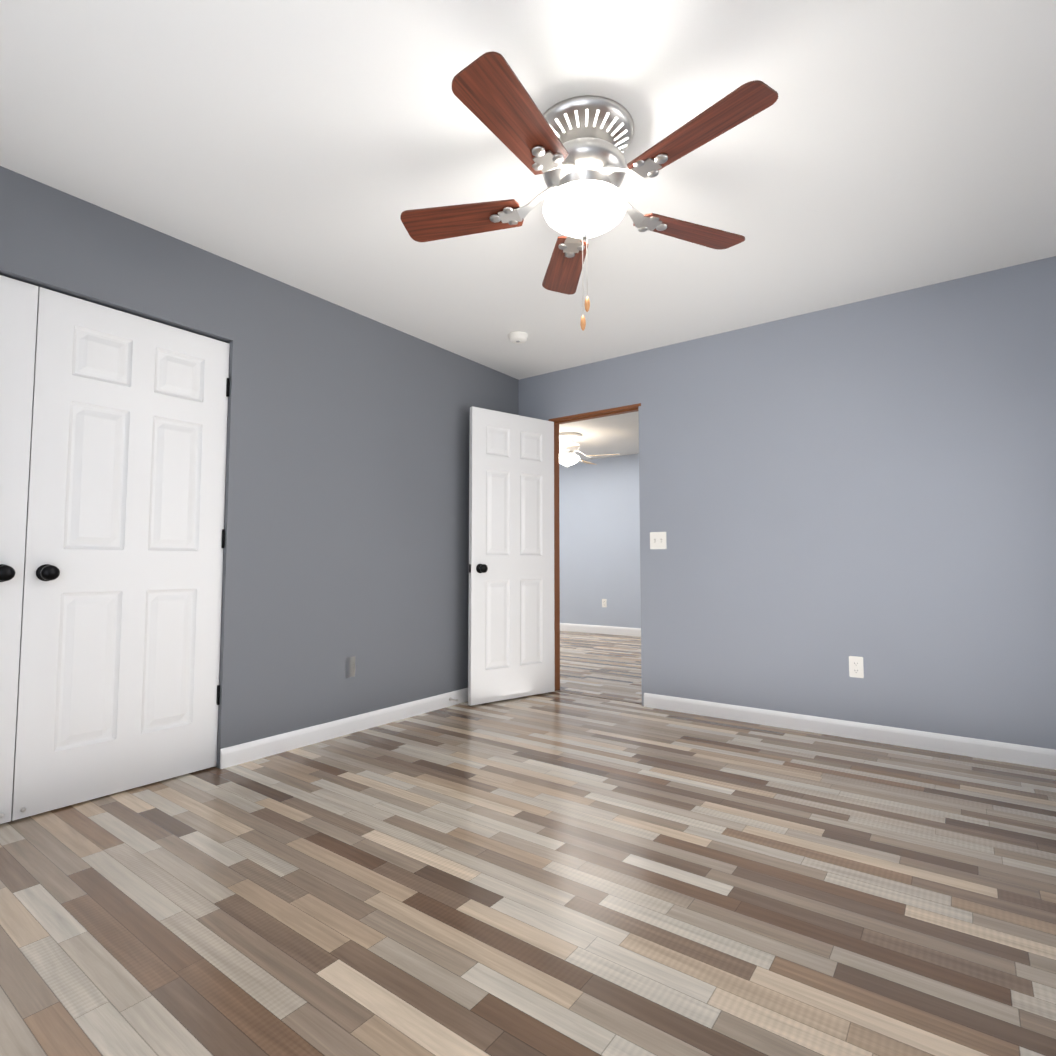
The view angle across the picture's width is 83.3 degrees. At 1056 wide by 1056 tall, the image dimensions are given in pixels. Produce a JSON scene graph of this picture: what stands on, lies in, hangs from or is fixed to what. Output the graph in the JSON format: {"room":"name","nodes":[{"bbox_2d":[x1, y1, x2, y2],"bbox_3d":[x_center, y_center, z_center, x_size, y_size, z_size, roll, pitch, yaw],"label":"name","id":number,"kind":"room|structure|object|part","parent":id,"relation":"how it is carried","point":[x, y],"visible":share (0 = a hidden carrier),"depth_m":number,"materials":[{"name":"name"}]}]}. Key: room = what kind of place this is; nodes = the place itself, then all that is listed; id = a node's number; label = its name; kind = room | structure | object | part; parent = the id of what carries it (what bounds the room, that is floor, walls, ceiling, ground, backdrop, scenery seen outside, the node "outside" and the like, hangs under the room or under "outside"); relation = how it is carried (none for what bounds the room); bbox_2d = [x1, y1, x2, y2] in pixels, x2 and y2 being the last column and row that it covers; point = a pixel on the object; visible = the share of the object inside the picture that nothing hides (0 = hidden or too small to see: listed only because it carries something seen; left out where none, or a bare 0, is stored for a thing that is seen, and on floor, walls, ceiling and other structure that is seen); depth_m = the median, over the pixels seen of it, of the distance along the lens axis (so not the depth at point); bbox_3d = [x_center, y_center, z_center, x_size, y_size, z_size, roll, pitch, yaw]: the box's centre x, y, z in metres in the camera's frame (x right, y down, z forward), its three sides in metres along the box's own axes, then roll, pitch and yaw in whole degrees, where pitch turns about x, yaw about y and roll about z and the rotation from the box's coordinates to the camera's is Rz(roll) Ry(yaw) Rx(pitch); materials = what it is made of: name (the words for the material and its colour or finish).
{"room":"empty bedroom","nodes":[
{"label":"empty bedroom","id":0,"kind":"room"},
{"bbox_2d":[0,166,518,768],"bbox_3d":[-1.216,-0.065,3.267,0.120,2.440,3.928,-3,-4,36],"label":"wall","id":1,"kind":"structure","parent":0,"point":[346,518],"depth_m":3.22,"materials":[{"name":"grey paint"}]},
{"bbox_2d":[11,287,229,820],"bbox_3d":[-1.675,0.088,2.552,0.099,2.030,0.748,-3,-4,36],"label":"closet door","id":2,"kind":"structure","parent":1,"relation":"in","point":[118,675],"depth_m":2.51,"materials":[{"name":"white wood"}]},
{"bbox_2d":[220,688,467,768],"bbox_3d":[-0.754,1.139,3.710,0.013,0.090,2.310,-3,-4,36],"label":"baseboard","id":3,"kind":"structure","parent":1,"relation":"attached to","point":[256,749],"depth_m":3.26,"materials":[{"name":"white wood"}]},
{"bbox_2d":[345,657,355,677],"bbox_3d":[-1.017,0.794,3.391,0.008,0.115,0.070,-3,-4,36],"label":"electrical outlet","id":4,"kind":"object","parent":1,"relation":"in","point":[347,670],"visible":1,"depth_m":3.39,"materials":[{"name":"white plastic"}]},
{"bbox_2d":[0,631,1055,1055],"bbox_3d":[-0.462,1.260,4.574,8.094,0.053,7.825,-3,-4,36],"label":"floor","id":5,"kind":"structure","parent":0,"point":[554,873],"depth_m":1.71,"materials":[{"name":"laminate"}]},
{"bbox_2d":[0,0,1055,459],"bbox_3d":[-0.462,-1.224,4.725,8.094,0.050,7.825,-3,-4,36],"label":"ceiling","id":6,"kind":"structure","parent":0,"point":[878,148],"depth_m":2.12,"materials":[{"name":"white paint"}]},
{"bbox_2d":[508,331,527,343],"bbox_3d":[-0.065,-1.230,3.858,0.136,0.043,0.136,-3,-4,36],"label":"smoke detector","id":7,"kind":"object","parent":6,"relation":"attached to","point":[517,337],"visible":1,"depth_m":3.82,"materials":[{"name":"white plastic"}]},
{"bbox_2d":[559,432,618,467],"bbox_3d":[0.474,-0.879,6.881,1.168,0.376,1.126,-3,-4,36],"label":"ceiling fan","id":8,"kind":"object","parent":6,"relation":"hanging from","point":[568,449],"visible":0.79,"depth_m":6.74,"materials":[{"name":"white"}]},
{"bbox_3d":[0.456,-0.776,6.841,0.286,0.122,0.286,-3,-4,36],"label":"lamp shade","id":9,"kind":"part","parent":8,"relation":"part of","materials":[{"name":"white glass"}]},
{"bbox_2d":[400,51,777,330],"bbox_3d":[0.186,-1.017,1.996,1.277,0.695,1.253,-3,-4,36],"label":"fan","id":10,"kind":"object","parent":6,"relation":"hanging from","point":[572,150],"visible":1,"depth_m":1.93,"materials":[{"name":"brown wood"}]},
{"bbox_3d":[0.194,-1.069,2.035,0.286,0.122,0.286,-3,-4,36],"label":"lamp shade","id":11,"kind":"part","parent":10,"relation":"part of","materials":[{"name":"white glass"}]},
{"bbox_2d":[559,454,640,627],"bbox_3d":[0.991,0.245,8.355,5.800,2.440,0.120,-3,-4,36],"label":"wall","id":12,"kind":"structure","parent":0,"point":[599,520],"depth_m":8.27,"materials":[{"name":"paint"}]},
{"bbox_2d":[560,623,640,636],"bbox_3d":[0.952,1.404,8.231,5.800,0.110,0.013,-3,-4,36],"label":"baseboard","id":13,"kind":"structure","parent":12,"relation":"attached to","point":[623,631],"depth_m":8.18,"materials":[{"name":"white wood"}]},
{"bbox_2d":[602,599,606,606],"bbox_3d":[1.050,1.036,8.184,0.070,0.115,0.008,-3,-4,36],"label":"outlet","id":14,"kind":"object","parent":12,"relation":"attached to","point":[604,602],"visible":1,"depth_m":8.18,"materials":[{"name":"white plastic"}]},
{"bbox_2d":[519,256,1055,749],"bbox_3d":[1.480,-0.042,3.648,3.774,2.440,0.120,-3,-4,36],"label":"wall","id":15,"kind":"structure","parent":0,"point":[827,493],"depth_m":3.30,"materials":[{"name":"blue paint"}]},
{"bbox_2d":[468,406,554,705],"bbox_3d":[-0.100,0.189,4.275,0.746,2.030,0.163,3,-4,-38],"label":"bedroom door","id":16,"kind":"structure","parent":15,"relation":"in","point":[511,643],"depth_m":4.24,"materials":[{"name":"white wood"}]},
{"bbox_2d":[548,403,643,705],"bbox_3d":[0.508,0.183,4.350,0.780,2.075,0.120,-3,-4,36],"label":"door frame","id":17,"kind":"structure","parent":15,"relation":"in","point":[599,414],"depth_m":4.52,"materials":[{"name":"brown wood"}]},
{"bbox_2d":[650,532,666,548],"bbox_3d":[0.874,0.085,4.001,0.116,0.116,0.018,-3,-4,36],"label":"switch plate","id":18,"kind":"object","parent":15,"relation":"attached to","point":[657,540],"visible":1,"depth_m":4.00,"materials":[{"name":"white plastic"}]},
{"bbox_2d":[644,693,1055,769],"bbox_3d":[1.824,1.110,3.242,2.584,0.090,0.013,-3,-4,36],"label":"baseboard","id":19,"kind":"structure","parent":15,"relation":"attached to","point":[1000,751],"depth_m":3.22,"materials":[{"name":"white wood"}]},
{"bbox_2d":[849,656,863,677],"bbox_3d":[1.810,0.767,3.276,0.070,0.115,0.008,-3,-4,36],"label":"electrical outlet","id":20,"kind":"object","parent":15,"relation":"attached to","point":[856,668],"visible":1,"depth_m":3.27,"materials":[{"name":"white plastic"}]},
{"bbox_3d":[-2.493,-0.171,1.532,0.120,2.440,0.386,-3,-4,36],"label":"wall","id":21,"kind":"structure","parent":0,"visible":0},
{"bbox_2d":[0,275,38,823],"bbox_3d":[-2.120,0.052,1.948,0.099,2.030,0.748,-3,-4,36],"label":"closet door","id":22,"kind":"structure","parent":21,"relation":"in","point":[18,309],"depth_m":2.23,"materials":[{"name":"white wood"}]}
]}

